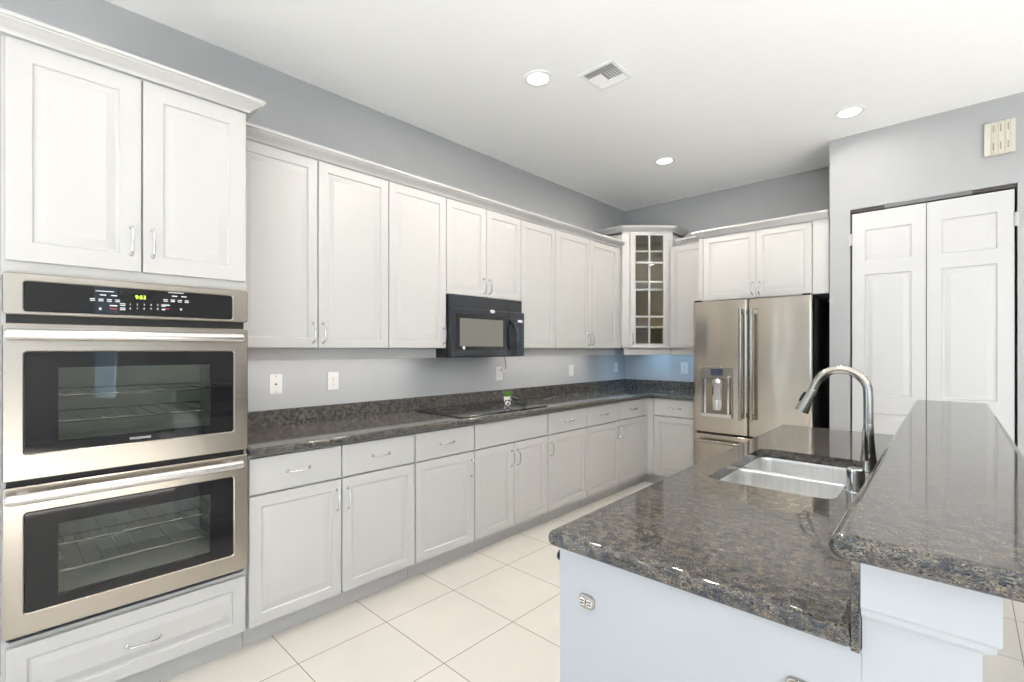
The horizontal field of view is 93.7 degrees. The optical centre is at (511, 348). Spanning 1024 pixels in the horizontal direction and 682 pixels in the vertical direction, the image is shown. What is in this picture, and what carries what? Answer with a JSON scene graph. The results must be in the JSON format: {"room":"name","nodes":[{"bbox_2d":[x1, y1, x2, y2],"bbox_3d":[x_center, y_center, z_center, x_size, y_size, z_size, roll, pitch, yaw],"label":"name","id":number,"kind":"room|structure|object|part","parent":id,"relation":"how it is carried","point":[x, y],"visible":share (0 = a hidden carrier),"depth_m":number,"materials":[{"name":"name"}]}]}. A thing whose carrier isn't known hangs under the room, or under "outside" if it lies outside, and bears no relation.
{"room":"kitchen","nodes":[
{"label":"kitchen","id":0,"kind":"room"},
{"bbox_2d":[0,0,624,675],"bbox_3d":[-1.883,-0.135,2.405,0.120,3.030,9.558,0,0,43],"label":"wall","id":1,"kind":"structure","parent":0,"point":[294,107],"depth_m":3.15,"materials":[{"name":"grey paint"}]},
{"bbox_2d":[269,374,281,393],"bbox_3d":[-1.394,0.208,2.831,0.009,0.116,0.072,0,0,43],"label":"jack plate","id":2,"kind":"object","parent":1,"relation":"attached to","point":[275,380],"visible":1,"depth_m":2.83,"materials":[{"name":"white plastic"}]},
{"bbox_2d":[246,140,387,347],"bbox_3d":[-1.188,-0.528,2.775,0.385,1.047,0.890,0,0,43],"label":"upper cabinet","id":3,"kind":"object","parent":1,"relation":"attached to","point":[317,231],"visible":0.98,"depth_m":2.64,"materials":[{"name":"white wood"}]},
{"bbox_3d":[-1.234,-0.526,2.510,0.020,1.039,0.436,0,0,43],"label":"door","id":4,"kind":"part","parent":3,"relation":"part of","materials":[{"name":"white wood"}]},
{"bbox_3d":[-1.083,-0.090,2.631,0.035,0.122,0.017,0,0,43],"label":"handle","id":5,"kind":"part","parent":3,"relation":"part of","materials":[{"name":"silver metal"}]},
{"bbox_3d":[-1.045,-0.090,2.672,0.035,0.122,0.017,0,0,43],"label":"handle","id":6,"kind":"part","parent":3,"relation":"part of","materials":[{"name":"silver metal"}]},
{"bbox_2d":[248,348,435,360],"bbox_3d":[-1.002,0.029,2.910,0.020,0.066,1.336,0,0,43],"label":"rail","id":7,"kind":"object","parent":3,"relation":"attached to","point":[254,354],"visible":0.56,"depth_m":2.85,"materials":[{"name":"white wood"}]},
{"bbox_3d":[-0.929,-0.526,2.834,0.020,1.039,0.446,0,0,43],"label":"door","id":8,"kind":"part","parent":3,"relation":"part of","materials":[{"name":"white wood"}]},
{"bbox_2d":[328,372,338,389],"bbox_3d":[-1.151,0.206,3.088,0.009,0.116,0.072,0,0,43],"label":"power outlet","id":9,"kind":"object","parent":1,"relation":"attached to","point":[333,377],"visible":1,"depth_m":3.09,"materials":[{"name":"white plastic"}]},
{"bbox_2d":[388,182,446,347],"bbox_3d":[-0.726,-0.528,3.265,0.385,1.047,0.455,0,0,43],"label":"upper cabinet","id":10,"kind":"object","parent":1,"relation":"attached to","point":[416,218],"visible":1,"depth_m":3.14,"materials":[{"name":"white wood"}]},
{"bbox_3d":[-0.462,-0.090,3.291,0.035,0.122,0.017,0,0,43],"label":"handle","id":11,"kind":"part","parent":10,"relation":"part of","materials":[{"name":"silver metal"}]},
{"bbox_2d":[248,379,693,427],"bbox_3d":[0.274,0.402,3.782,1.129,0.092,4.352,0,0,43],"label":"backsplash","id":12,"kind":"structure","parent":1,"relation":"attached to","point":[263,418],"depth_m":3.58,"materials":[{"name":"grey stone"}]},
{"bbox_2d":[446,198,520,301],"bbox_3d":[-0.305,-0.719,3.711,0.385,0.667,0.768,0,0,43],"label":"upper cabinet","id":13,"kind":"object","parent":1,"relation":"attached to","point":[483,247],"visible":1,"depth_m":3.57,"materials":[{"name":"white wood"}]},
{"bbox_3d":[-0.330,-0.717,3.470,0.020,0.659,0.379,0,0,43],"label":"door","id":14,"kind":"part","parent":13,"relation":"part of","materials":[{"name":"white wood"}]},
{"bbox_2d":[436,294,523,357],"bbox_3d":[-0.272,-0.161,3.681,0.466,0.442,0.760,0,0,43],"label":"microwave","id":15,"kind":"object","parent":13,"relation":"attached to","point":[475,326],"visible":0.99,"depth_m":3.50,"materials":[{"name":"black plastic"}]},
{"bbox_3d":[-0.235,-0.116,3.515,0.059,0.343,0.561,0,0,43],"label":"door","id":16,"kind":"part","parent":15,"relation":"part of","materials":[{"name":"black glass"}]},
{"bbox_3d":[0.014,-0.111,3.706,0.088,0.267,0.034,0,0,22],"label":"handle","id":17,"kind":"part","parent":15,"relation":"part of","materials":[{"name":"black plastic"}]},
{"bbox_3d":[0.023,-0.116,3.792,0.054,0.343,0.186,0,0,43],"label":"control panel","id":18,"kind":"part","parent":15,"relation":"part of","materials":[{"name":"black plastic"}]},
{"bbox_3d":[-0.067,-0.717,3.749,0.020,0.659,0.381,0,0,43],"label":"door","id":19,"kind":"part","parent":13,"relation":"part of","materials":[{"name":"white wood"}]},
{"bbox_2d":[496,367,501,379],"bbox_3d":[-0.111,0.214,4.192,0.009,0.116,0.072,0,0,43],"label":"power outlet","id":20,"kind":"object","parent":1,"relation":"attached to","point":[498,369],"visible":1,"depth_m":4.18,"materials":[{"name":"white plastic"}]},
{"bbox_2d":[519,220,554,347],"bbox_3d":[0.102,-0.528,4.169,0.350,1.047,0.455,0,0,43],"label":"upper cabinet","id":21,"kind":"object","parent":1,"relation":"attached to","point":[537,241],"visible":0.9,"depth_m":4.03,"materials":[{"name":"white wood"}]},
{"bbox_2d":[569,365,573,375],"bbox_3d":[0.613,0.222,4.960,0.010,0.116,0.080,0,0,43],"label":"wall switch","id":22,"kind":"object","parent":1,"relation":"attached to","point":[571,367],"visible":1,"depth_m":4.96,"materials":[{"name":"white plastic"}]},
{"bbox_2d":[555,230,620,348],"bbox_3d":[0.648,-0.528,4.723,0.385,1.047,1.100,0,0,43],"label":"upper cabinet","id":23,"kind":"object","parent":1,"relation":"attached to","point":[587,272],"visible":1,"depth_m":4.57,"materials":[{"name":"white wood"}]},
{"bbox_2d":[246,122,624,247],"bbox_3d":[-0.102,-1.083,3.660,0.052,0.060,3.663,0,0,43],"label":"crown molding","id":24,"kind":"structure","parent":23,"relation":"attached to","point":[254,132],"depth_m":3.02,"materials":[{"name":"white wood"}]},
{"bbox_2d":[515,349,614,356],"bbox_3d":[0.553,0.029,4.509,0.020,0.066,1.538,0,0,43],"label":"rail","id":25,"kind":"object","parent":23,"relation":"attached to","point":[527,352],"visible":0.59,"depth_m":4.44,"materials":[{"name":"white wood"}]},
{"bbox_3d":[0.560,-0.526,4.414,0.020,1.039,0.524,0,0,43],"label":"door","id":26,"kind":"part","parent":23,"relation":"part of","materials":[{"name":"white wood"}]},
{"bbox_3d":[0.913,-0.526,4.789,0.020,1.039,0.498,0,0,43],"label":"door","id":27,"kind":"part","parent":23,"relation":"part of","materials":[{"name":"white wood"}]},
{"bbox_2d":[614,362,617,371],"bbox_3d":[1.213,0.214,5.596,0.010,0.112,0.075,0,0,43],"label":"wall switch","id":28,"kind":"object","parent":1,"relation":"attached to","point":[616,363],"visible":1,"depth_m":5.60,"materials":[{"name":"white plastic"}]},
{"bbox_2d":[0,481,1023,681],"bbox_3d":[1.130,1.430,-0.434,8.400,0.100,9.558,0,0,43],"label":"floor","id":29,"kind":"structure","parent":0,"point":[491,613],"depth_m":2.33,"materials":[{"name":"tile"}]},
{"bbox_2d":[0,8,264,681],"bbox_3d":[-1.641,0.131,2.087,0.660,2.498,0.837,0,0,43],"label":"tall cabinet","id":30,"kind":"object","parent":29,"relation":"on","point":[107,174],"visible":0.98,"depth_m":1.85,"materials":[{"name":"white wood"}]},
{"bbox_3d":[-1.589,-0.680,1.756,0.020,0.756,0.370,0,0,43],"label":"door","id":31,"kind":"part","parent":30,"relation":"part of","materials":[{"name":"white wood"}]},
{"bbox_2d":[1,271,247,642],"bbox_3d":[-1.634,0.366,2.053,0.665,1.252,0.754,0,0,43],"label":"double oven","id":32,"kind":"object","parent":30,"relation":"in","point":[124,404],"visible":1,"depth_m":1.89,"materials":[{"name":"metal"}]},
{"bbox_3d":[-1.423,-0.048,1.836,0.060,0.038,0.716,0,0,43],"label":"handle","id":33,"kind":"part","parent":32,"relation":"part of","materials":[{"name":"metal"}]},
{"bbox_3d":[-1.445,0.722,1.875,0.028,0.508,0.754,0,0,43],"label":"oven door","id":34,"kind":"part","parent":32,"relation":"part of","materials":[{"name":"metal"}]},
{"bbox_3d":[-1.423,0.500,1.836,0.060,0.038,0.716,0,0,43],"label":"handle","id":35,"kind":"part","parent":32,"relation":"part of","materials":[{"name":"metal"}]},
{"bbox_3d":[-1.445,0.180,1.875,0.028,0.536,0.754,0,0,43],"label":"oven door","id":36,"kind":"part","parent":32,"relation":"part of","materials":[{"name":"metal"}]},
{"bbox_3d":[-1.454,-0.189,1.883,0.042,0.143,0.754,0,0,43],"label":"control panel","id":37,"kind":"part","parent":32,"relation":"part of","materials":[{"name":"metal"}]},
{"bbox_3d":[-1.454,-0.181,1.877,0.029,0.100,0.637,0,0,43],"label":"glass panel","id":38,"kind":"part","parent":32,"relation":"part of","materials":[{"name":"black glass"}]},
{"bbox_3d":[-1.460,1.143,1.892,0.020,0.250,0.742,0,0,43],"label":"drawer","id":39,"kind":"part","parent":30,"relation":"part of","materials":[{"name":"white wood"}]},
{"bbox_3d":[-1.464,-0.420,1.848,0.035,0.122,0.017,0,0,43],"label":"handle","id":40,"kind":"part","parent":30,"relation":"part of","materials":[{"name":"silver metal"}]},
{"bbox_3d":[-1.495,-1.091,1.949,0.259,0.054,0.837,0,0,43],"label":"crown","id":41,"kind":"part","parent":30,"relation":"part of","materials":[{"name":"white wood"}]},
{"bbox_3d":[-1.437,1.148,1.877,0.035,0.017,0.122,0,0,43],"label":"handle","id":42,"kind":"part","parent":30,"relation":"part of","materials":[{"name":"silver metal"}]},
{"bbox_3d":[-1.417,-0.420,1.898,0.035,0.122,0.017,0,0,43],"label":"handle","id":43,"kind":"part","parent":30,"relation":"part of","materials":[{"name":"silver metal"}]},
{"bbox_3d":[-1.331,-0.680,2.028,0.020,0.756,0.372,0,0,43],"label":"door","id":44,"kind":"part","parent":30,"relation":"part of","materials":[{"name":"white wood"}]},
{"bbox_2d":[242,433,414,646],"bbox_3d":[-1.087,0.934,2.689,0.640,0.892,0.903,0,0,43],"label":"base cabinet","id":45,"kind":"object","parent":29,"relation":"on","point":[331,527],"visible":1,"depth_m":2.43,"materials":[{"name":"white wood"}]},
{"bbox_3d":[-1.043,0.583,2.334,0.020,0.166,0.443,0,0,43],"label":"drawer","id":46,"kind":"part","parent":45,"relation":"part of","materials":[{"name":"white wood"}]},
{"bbox_3d":[-1.043,0.971,2.334,0.020,0.594,0.443,0,0,43],"label":"door","id":47,"kind":"part","parent":45,"relation":"part of","materials":[{"name":"white wood"}]},
{"bbox_3d":[-1.023,0.583,2.316,0.035,0.017,0.122,0,0,43],"label":"handle","id":48,"kind":"part","parent":45,"relation":"part of","materials":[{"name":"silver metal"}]},
{"bbox_3d":[-0.890,0.779,2.457,0.035,0.122,0.017,0,0,43],"label":"handle","id":49,"kind":"part","parent":45,"relation":"part of","materials":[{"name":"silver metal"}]},
{"bbox_3d":[-0.849,0.779,2.500,0.035,0.122,0.017,0,0,43],"label":"handle","id":50,"kind":"part","parent":45,"relation":"part of","materials":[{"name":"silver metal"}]},
{"bbox_3d":[-0.733,0.583,2.663,0.020,0.166,0.452,0,0,43],"label":"drawer","id":51,"kind":"part","parent":45,"relation":"part of","materials":[{"name":"white wood"}]},
{"bbox_3d":[-0.733,0.971,2.663,0.020,0.594,0.452,0,0,43],"label":"door","id":52,"kind":"part","parent":45,"relation":"part of","materials":[{"name":"white wood"}]},
{"bbox_3d":[-0.713,0.583,2.644,0.035,0.017,0.122,0,0,43],"label":"handle","id":53,"kind":"part","parent":45,"relation":"part of","materials":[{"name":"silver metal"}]},
{"bbox_2d":[407,424,474,578],"bbox_3d":[-0.614,0.934,3.191,0.640,0.892,0.468,0,0,43],"label":"base cabinet","id":54,"kind":"object","parent":29,"relation":"on","point":[444,463],"visible":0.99,"depth_m":2.98,"materials":[{"name":"white wood"}]},
{"bbox_3d":[-0.414,0.583,3.002,0.020,0.166,0.464,0,0,43],"label":"drawer","id":55,"kind":"part","parent":54,"relation":"part of","materials":[{"name":"white wood"}]},
{"bbox_3d":[-0.414,0.971,3.002,0.020,0.594,0.464,0,0,43],"label":"door","id":56,"kind":"part","parent":54,"relation":"part of","materials":[{"name":"white wood"}]},
{"bbox_2d":[467,413,547,553],"bbox_3d":[-0.190,0.934,3.640,0.640,0.892,0.762,0,0,43],"label":"base cabinet","id":57,"kind":"object","parent":29,"relation":"on","point":[511,454],"visible":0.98,"depth_m":3.41,"materials":[{"name":"white wood"}]},
{"bbox_3d":[-0.120,0.971,3.313,0.020,0.594,0.377,0,0,43],"label":"door","id":58,"kind":"part","parent":57,"relation":"part of","materials":[{"name":"white wood"}]},
{"bbox_3d":[0.010,0.583,3.452,0.020,0.166,0.758,0,0,43],"label":"drawer","id":59,"kind":"part","parent":57,"relation":"part of","materials":[{"name":"white wood"}]},
{"bbox_3d":[0.141,0.971,3.590,0.020,0.594,0.377,0,0,43],"label":"door","id":60,"kind":"part","parent":57,"relation":"part of","materials":[{"name":"white wood"}]},
{"bbox_2d":[540,407,586,523],"bbox_3d":[0.254,0.934,4.112,0.640,0.892,0.527,0,0,43],"label":"base cabinet","id":61,"kind":"object","parent":29,"relation":"on","point":[566,430],"visible":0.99,"depth_m":3.91,"materials":[{"name":"white wood"}]},
{"bbox_3d":[0.454,0.971,3.923,0.020,0.594,0.523,0,0,43],"label":"door","id":62,"kind":"part","parent":61,"relation":"part of","materials":[{"name":"white wood"}]},
{"bbox_3d":[0.454,0.583,3.923,0.020,0.166,0.523,0,0,43],"label":"drawer","id":63,"kind":"part","parent":61,"relation":"part of","materials":[{"name":"white wood"}]},
{"bbox_2d":[579,398,645,507],"bbox_3d":[0.795,0.934,4.686,0.640,0.892,1.045,0,0,43],"label":"base cabinet","id":64,"kind":"object","parent":29,"relation":"on","point":[616,431],"visible":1,"depth_m":4.45,"materials":[{"name":"white wood"}]},
{"bbox_2d":[246,387,693,456],"bbox_3d":[0.274,0.468,3.781,1.131,0.038,4.355,0,0,43],"label":"countertop","id":65,"kind":"structure","parent":64,"relation":"on","point":[267,440],"depth_m":2.93,"materials":[{"name":"grey stone"}]},
{"bbox_2d":[417,401,546,417],"bbox_3d":[-0.202,0.445,3.598,0.490,0.007,0.890,0,0,43],"label":"cooktop","id":66,"kind":"object","parent":65,"relation":"in","point":[464,411],"visible":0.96,"depth_m":3.50,"materials":[{"name":"black glass"}]},
{"bbox_2d":[503,391,512,404],"bbox_3d":[-0.034,0.389,3.831,0.074,0.106,0.070,0,0,43],"label":"potted plant","id":67,"kind":"object","parent":66,"relation":"on","point":[507,395],"visible":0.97,"depth_m":3.81,"materials":[{"name":"green plant"}]},
{"bbox_3d":[-0.036,0.411,3.833,0.062,0.062,0.062,0,0,43],"label":"pot","id":68,"kind":"part","parent":67,"relation":"part of","materials":[{"name":"white ceramic"}]},
{"bbox_2d":[504,395,527,407],"bbox_3d":[0.029,0.394,3.602,0.181,0.095,0.055,0,0,0],"label":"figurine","id":69,"kind":"object","parent":66,"relation":"on","point":[515,402],"visible":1,"depth_m":3.60,"materials":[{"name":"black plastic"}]},
{"bbox_3d":[0.817,0.971,4.308,0.020,0.594,0.521,0,0,43],"label":"door","id":70,"kind":"part","parent":64,"relation":"part of","materials":[{"name":"white wood"}]},
{"bbox_3d":[0.817,0.583,4.308,0.020,0.166,0.521,0,0,43],"label":"drawer","id":71,"kind":"part","parent":64,"relation":"part of","materials":[{"name":"white wood"}]},
{"bbox_3d":[1.176,0.583,4.688,0.020,0.166,0.516,0,0,43],"label":"drawer","id":72,"kind":"part","parent":64,"relation":"part of","materials":[{"name":"white wood"}]},
{"bbox_3d":[1.176,0.971,4.688,0.020,0.594,0.516,0,0,43],"label":"door","id":73,"kind":"part","parent":64,"relation":"part of","materials":[{"name":"white wood"}]},
{"bbox_2d":[639,397,656,482],"bbox_3d":[1.382,0.934,5.286,0.670,0.892,0.630,0,0,43],"label":"cabinet filler","id":74,"kind":"object","parent":29,"relation":"on","point":[650,477],"visible":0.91,"depth_m":4.88,"materials":[{"name":"white wood"}]},
{"bbox_2d":[654,398,694,481],"bbox_3d":[1.788,0.934,4.902,0.445,0.892,0.637,0,0,43],"label":"base cabinet","id":75,"kind":"object","parent":29,"relation":"on","point":[674,430],"visible":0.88,"depth_m":4.71,"materials":[{"name":"white wood"}]},
{"bbox_3d":[1.601,0.583,4.702,0.441,0.166,0.020,0,0,43],"label":"drawer","id":76,"kind":"part","parent":75,"relation":"part of","materials":[{"name":"white wood"}]},
{"bbox_2d":[557,457,861,681],"bbox_3d":[1.081,0.935,1.812,0.632,0.890,2.220,0,0,42],"label":"base cabinet","id":77,"kind":"object","parent":29,"relation":"on","point":[639,628],"visible":0.47,"depth_m":1.00,"materials":[{"name":"white paint"}]},
{"bbox_2d":[579,593,594,610],"bbox_3d":[0.175,0.595,1.128,0.043,0.033,0.010,0,0,42],"label":"outlet","id":78,"kind":"object","parent":77,"relation":"attached to","point":[586,601],"visible":1,"depth_m":1.12,"materials":[{"name":"white plastic"}]},
{"bbox_2d":[579,597,584,604],"bbox_3d":[0.166,0.595,1.133,0.016,0.018,0.004,0,0,42],"label":"receptacle","id":79,"kind":"object","parent":78,"relation":"attached to","point":[581,599],"depth_m":1.13,"materials":[{"name":"white plastic"}]},
{"bbox_2d":[586,600,591,607],"bbox_3d":[0.180,0.595,1.119,0.016,0.018,0.004,0,0,42],"label":"receptacle","id":80,"kind":"object","parent":78,"relation":"attached to","point":[588,602],"depth_m":1.12,"materials":[{"name":"white plastic"}]},
{"bbox_3d":[0.349,0.935,0.989,0.606,0.890,0.019,0,0,42],"label":"panel","id":81,"kind":"part","parent":77,"relation":"part of","materials":[{"name":"white paint"}]},
{"bbox_2d":[549,425,893,646],"bbox_3d":[1.079,0.468,1.822,0.622,0.038,2.278,0,0,42],"label":"countertop","id":82,"kind":"structure","parent":77,"relation":"on","point":[765,553],"depth_m":1.15,"materials":[{"name":"grey stone"}]},
{"bbox_2d":[720,457,845,498],"bbox_3d":[1.042,0.588,1.798,0.438,0.201,0.733,0,0,42],"label":"sink","id":83,"kind":"object","parent":82,"relation":"in","point":[802,478],"visible":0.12,"depth_m":1.92,"materials":[{"name":"metal"}]},
{"bbox_3d":[0.942,0.589,1.688,0.388,0.200,0.386,0,0,42],"label":"bowl","id":84,"kind":"part","parent":83,"relation":"part of","materials":[{"name":"metal"}]},
{"bbox_3d":[1.182,0.574,1.952,0.388,0.170,0.268,0,0,42],"label":"bowl","id":85,"kind":"part","parent":83,"relation":"part of","materials":[{"name":"metal"}]},
{"bbox_2d":[795,366,876,472],"bbox_3d":[1.229,0.256,1.827,0.266,0.386,0.080,0,0,42],"label":"faucet","id":86,"kind":"object","parent":82,"relation":"on","point":[868,460],"visible":0.98,"depth_m":1.76,"materials":[{"name":"silver metal"}]},
{"bbox_3d":[1.285,0.348,1.742,0.027,0.114,0.030,0,0,42],"label":"lever","id":87,"kind":"part","parent":86,"relation":"part of","materials":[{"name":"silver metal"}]},
{"bbox_2d":[844,467,864,493],"bbox_3d":[1.077,0.411,1.505,0.058,0.075,0.058,0,0,42],"label":"air gap","id":88,"kind":"object","parent":82,"relation":"on","point":[855,476],"visible":0.86,"depth_m":1.49,"materials":[{"name":"silver metal"}]},
{"bbox_2d":[785,676,805,681],"bbox_3d":[0.499,0.592,0.833,0.043,0.033,0.010,0,0,42],"label":"outlet","id":89,"kind":"object","parent":77,"relation":"attached to","point":[789,678],"visible":1,"depth_m":0.84,"materials":[{"name":"white plastic"}]},
{"bbox_2d":[694,293,829,464],"bbox_3d":[2.232,0.469,4.322,0.945,1.822,0.808,0,0,43],"label":"refrigerator","id":90,"kind":"object","parent":29,"relation":"on","point":[755,358],"visible":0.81,"depth_m":4.07,"materials":[{"name":"metal"}]},
{"bbox_3d":[1.740,0.417,4.319,0.028,0.307,0.028,0,0,43],"label":"post","id":91,"kind":"part","parent":90,"relation":"part of","materials":[{"name":"silver metal"}]},
{"bbox_3d":[1.855,0.160,4.270,0.466,1.176,0.070,0,0,43],"label":"door","id":92,"kind":"part","parent":90,"relation":"part of","materials":[{"name":"metal"}]},
{"bbox_3d":[2.029,1.034,4.106,0.945,0.542,0.070,0,0,43],"label":"freezer drawer","id":93,"kind":"part","parent":90,"relation":"part of","materials":[{"name":"metal"}]},
{"bbox_3d":[1.887,0.417,4.181,0.028,0.307,0.028,0,0,43],"label":"post","id":94,"kind":"part","parent":90,"relation":"part of","materials":[{"name":"silver metal"}]},
{"bbox_3d":[1.954,0.130,4.088,0.028,0.950,0.084,0,0,43],"label":"handle","id":95,"kind":"part","parent":90,"relation":"part of","materials":[{"name":"silver metal"}]},
{"bbox_3d":[2.015,0.130,4.030,0.028,0.950,0.084,0,0,43],"label":"handle","id":96,"kind":"part","parent":90,"relation":"part of","materials":[{"name":"silver metal"}]},
{"bbox_3d":[2.202,0.160,3.944,0.471,1.176,0.070,0,0,43],"label":"door","id":97,"kind":"part","parent":90,"relation":"part of","materials":[{"name":"metal"}]},
{"bbox_2d":[860,563,1002,681],"bbox_3d":[1.499,0.857,1.683,0.159,1.046,2.629,0,0,42],"label":"wall","id":98,"kind":"structure","parent":29,"relation":"on","point":[915,629],"depth_m":0.72,"materials":[{"name":"white paint"}]},
{"bbox_2d":[851,561,861,653],"bbox_3d":[1.444,0.411,1.751,0.013,0.154,2.652,0,0,42],"label":"granite riser","id":99,"kind":"object","parent":98,"relation":"attached to","point":[856,618],"visible":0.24,"depth_m":0.77,"materials":[{"name":"grey stone"}]},
{"bbox_2d":[829,400,1023,602],"bbox_3d":[1.543,0.314,1.683,0.305,0.040,2.760,0,0,42],"label":"bar","id":100,"kind":"object","parent":98,"relation":"on","point":[943,502],"visible":1,"depth_m":0.90,"materials":[{"name":"grey stone"}]},
{"bbox_2d":[105,0,1023,210],"bbox_3d":[1.130,-1.700,-0.434,8.400,0.100,9.558,0,0,43],"label":"ceiling","id":101,"kind":"structure","parent":0,"point":[737,92],"depth_m":2.80,"materials":[{"name":"white paint"}]},
{"bbox_2d":[523,70,552,86],"bbox_3d":[0.159,-1.645,2.924,0.184,0.010,0.184,0,0,43],"label":"recessed light","id":102,"kind":"object","parent":101,"relation":"in","point":[534,78],"visible":1,"depth_m":2.91,"materials":[{"name":"white metal"}]},
{"bbox_2d":[578,59,632,90],"bbox_3d":[0.565,-1.644,2.892,0.236,0.012,0.236,0,0,43],"label":"ceiling vent","id":103,"kind":"object","parent":101,"relation":"in","point":[603,76],"visible":1,"depth_m":2.88,"materials":[{"name":"white metal"}]},
{"bbox_2d":[654,157,674,164],"bbox_3d":[1.337,-1.645,4.206,0.184,0.010,0.184,0,0,43],"label":"recessed light","id":104,"kind":"object","parent":101,"relation":"in","point":[663,160],"visible":1,"depth_m":4.20,"materials":[{"name":"white metal"}]},
{"bbox_2d":[834,105,865,118],"bbox_3d":[2.351,-1.645,3.340,0.184,0.010,0.184,0,0,43],"label":"recessed light","id":105,"kind":"object","parent":101,"relation":"in","point":[852,111],"visible":1,"depth_m":3.33,"materials":[{"name":"white metal"}]},
{"bbox_2d":[671,349,693,354],"bbox_3d":[1.812,0.029,4.883,0.389,0.066,0.018,0,0,43],"label":"rail","id":106,"kind":"object","parent":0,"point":[673,351],"visible":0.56,"depth_m":4.93,"materials":[{"name":"white wood"}]},
{"bbox_2d":[625,166,829,381],"bbox_3d":[4.410,-0.135,2.959,8.280,3.030,0.120,0,0,43],"label":"wall","id":107,"kind":"structure","parent":0,"point":[808,191],"depth_m":4.97,"materials":[{"name":"grey paint"}]},
{"bbox_2d":[593,225,688,354],"bbox_3d":[1.394,-0.612,5.224,0.779,1.346,0.716,0,0,43],"label":"upper cabinet","id":108,"kind":"object","parent":107,"relation":"attached to","point":[645,261],"visible":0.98,"depth_m":5.03,"materials":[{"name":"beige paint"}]},
{"bbox_3d":[1.396,-1.255,5.133,1.056,0.060,0.301,0,0,-2],"label":"crown","id":109,"kind":"part","parent":108,"relation":"part of","materials":[{"name":"white wood"}]},
{"bbox_3d":[1.421,0.029,5.056,0.490,0.065,0.018,0,0,-2],"label":"light rail","id":110,"kind":"part","parent":108,"relation":"part of","materials":[{"name":"white wood"}]},
{"bbox_2d":[636,250,662,261],"bbox_3d":[1.395,-1.032,5.263,0.676,0.018,0.618,0,0,43],"label":"shelf","id":111,"kind":"object","parent":108,"relation":"attached to","point":[641,255],"depth_m":5.30,"materials":[{"name":"beige paint"}]},
{"bbox_2d":[636,281,662,288],"bbox_3d":[1.395,-0.710,5.263,0.676,0.018,0.618,0,0,43],"label":"shelf","id":112,"kind":"object","parent":108,"relation":"attached to","point":[639,284],"depth_m":5.25,"materials":[{"name":"beige paint"}]},
{"bbox_2d":[636,326,662,329],"bbox_3d":[1.395,-0.233,5.263,0.676,0.018,0.618,0,0,43],"label":"shelf","id":113,"kind":"object","parent":108,"relation":"attached to","point":[637,327],"depth_m":5.16,"materials":[{"name":"beige paint"}]},
{"bbox_3d":[1.437,-0.614,5.024,0.408,1.210,0.020,0,0,-2],"label":"door","id":114,"kind":"part","parent":108,"relation":"part of","materials":[{"name":"white wood"}]},
{"bbox_2d":[681,362,687,373],"bbox_3d":[1.886,0.208,5.250,0.078,0.125,0.009,0,0,43],"label":"power outlet","id":115,"kind":"object","parent":107,"relation":"attached to","point":[684,365],"visible":1,"depth_m":5.25,"materials":[{"name":"white plastic"}]},
{"bbox_2d":[671,243,698,348],"bbox_3d":[1.912,-0.535,4.989,0.392,1.060,0.348,0,0,43],"label":"upper cabinet","id":116,"kind":"object","parent":107,"relation":"attached to","point":[684,258],"visible":0.63,"depth_m":4.90,"materials":[{"name":"white wood"}]},
{"bbox_2d":[699,218,829,301],"bbox_3d":[2.340,-0.747,4.390,1.045,0.597,0.633,0,0,43],"label":"upper cabinet","id":117,"kind":"object","parent":107,"relation":"attached to","point":[794,259],"visible":0.96,"depth_m":4.13,"materials":[{"name":"white wood"}]},
{"bbox_3d":[1.973,-0.745,4.363,0.459,0.589,0.020,0,0,43],"label":"door","id":118,"kind":"part","parent":117,"relation":"part of","materials":[{"name":"white wood"}]},
{"bbox_2d":[674,209,828,245],"bbox_3d":[2.095,-1.085,4.370,1.375,0.080,0.302,0,0,43],"label":"crown molding","id":119,"kind":"structure","parent":117,"relation":"on","point":[821,214],"depth_m":4.18,"materials":[{"name":"white wood"}]},
{"bbox_3d":[2.296,-0.745,4.058,0.421,0.589,0.020,0,0,43],"label":"door","id":120,"kind":"part","parent":117,"relation":"part of","materials":[{"name":"white wood"}]},
{"bbox_2d":[830,92,1023,454],"bbox_3d":[4.905,-0.135,1.978,5.975,3.030,0.628,0,0,43],"label":"wall","id":121,"kind":"structure","parent":0,"point":[942,153],"depth_m":3.47,"materials":[{"name":"grey paint"}]},
{"bbox_2d":[849,203,925,434],"bbox_3d":[2.783,0.165,3.568,0.448,2.406,0.053,0,0,43],"label":"door","id":122,"kind":"structure","parent":121,"relation":"in","point":[888,245],"depth_m":3.55,"materials":[{"name":"white paint"}]},
{"bbox_2d":[885,190,971,208],"bbox_3d":[2.959,-1.062,3.423,0.470,0.024,0.049,0,0,43],"label":"trim","id":123,"kind":"structure","parent":121,"relation":"attached to","point":[965,193],"depth_m":3.40,"materials":[{"name":"grey metal"}]},
{"bbox_2d":[850,183,1017,443],"bbox_3d":[2.976,0.153,3.442,0.893,2.454,0.088,0,0,43],"label":"trim","id":124,"kind":"structure","parent":121,"relation":"attached to","point":[1010,186],"depth_m":3.16,"materials":[{"name":"white wood"}]},
{"bbox_2d":[927,189,1018,440],"bbox_3d":[3.114,0.165,3.257,0.450,2.406,0.053,0,0,43],"label":"door","id":125,"kind":"structure","parent":121,"relation":"in","point":[970,239],"depth_m":3.24,"materials":[{"name":"white paint"}]},
{"bbox_2d":[984,117,1015,157],"bbox_3d":[3.190,-1.382,3.137,0.146,0.216,0.038,0,0,43],"label":"door chime","id":126,"kind":"object","parent":121,"relation":"attached to","point":[999,136],"visible":1,"depth_m":3.12,"materials":[{"name":"beige plastic"}]}
]}

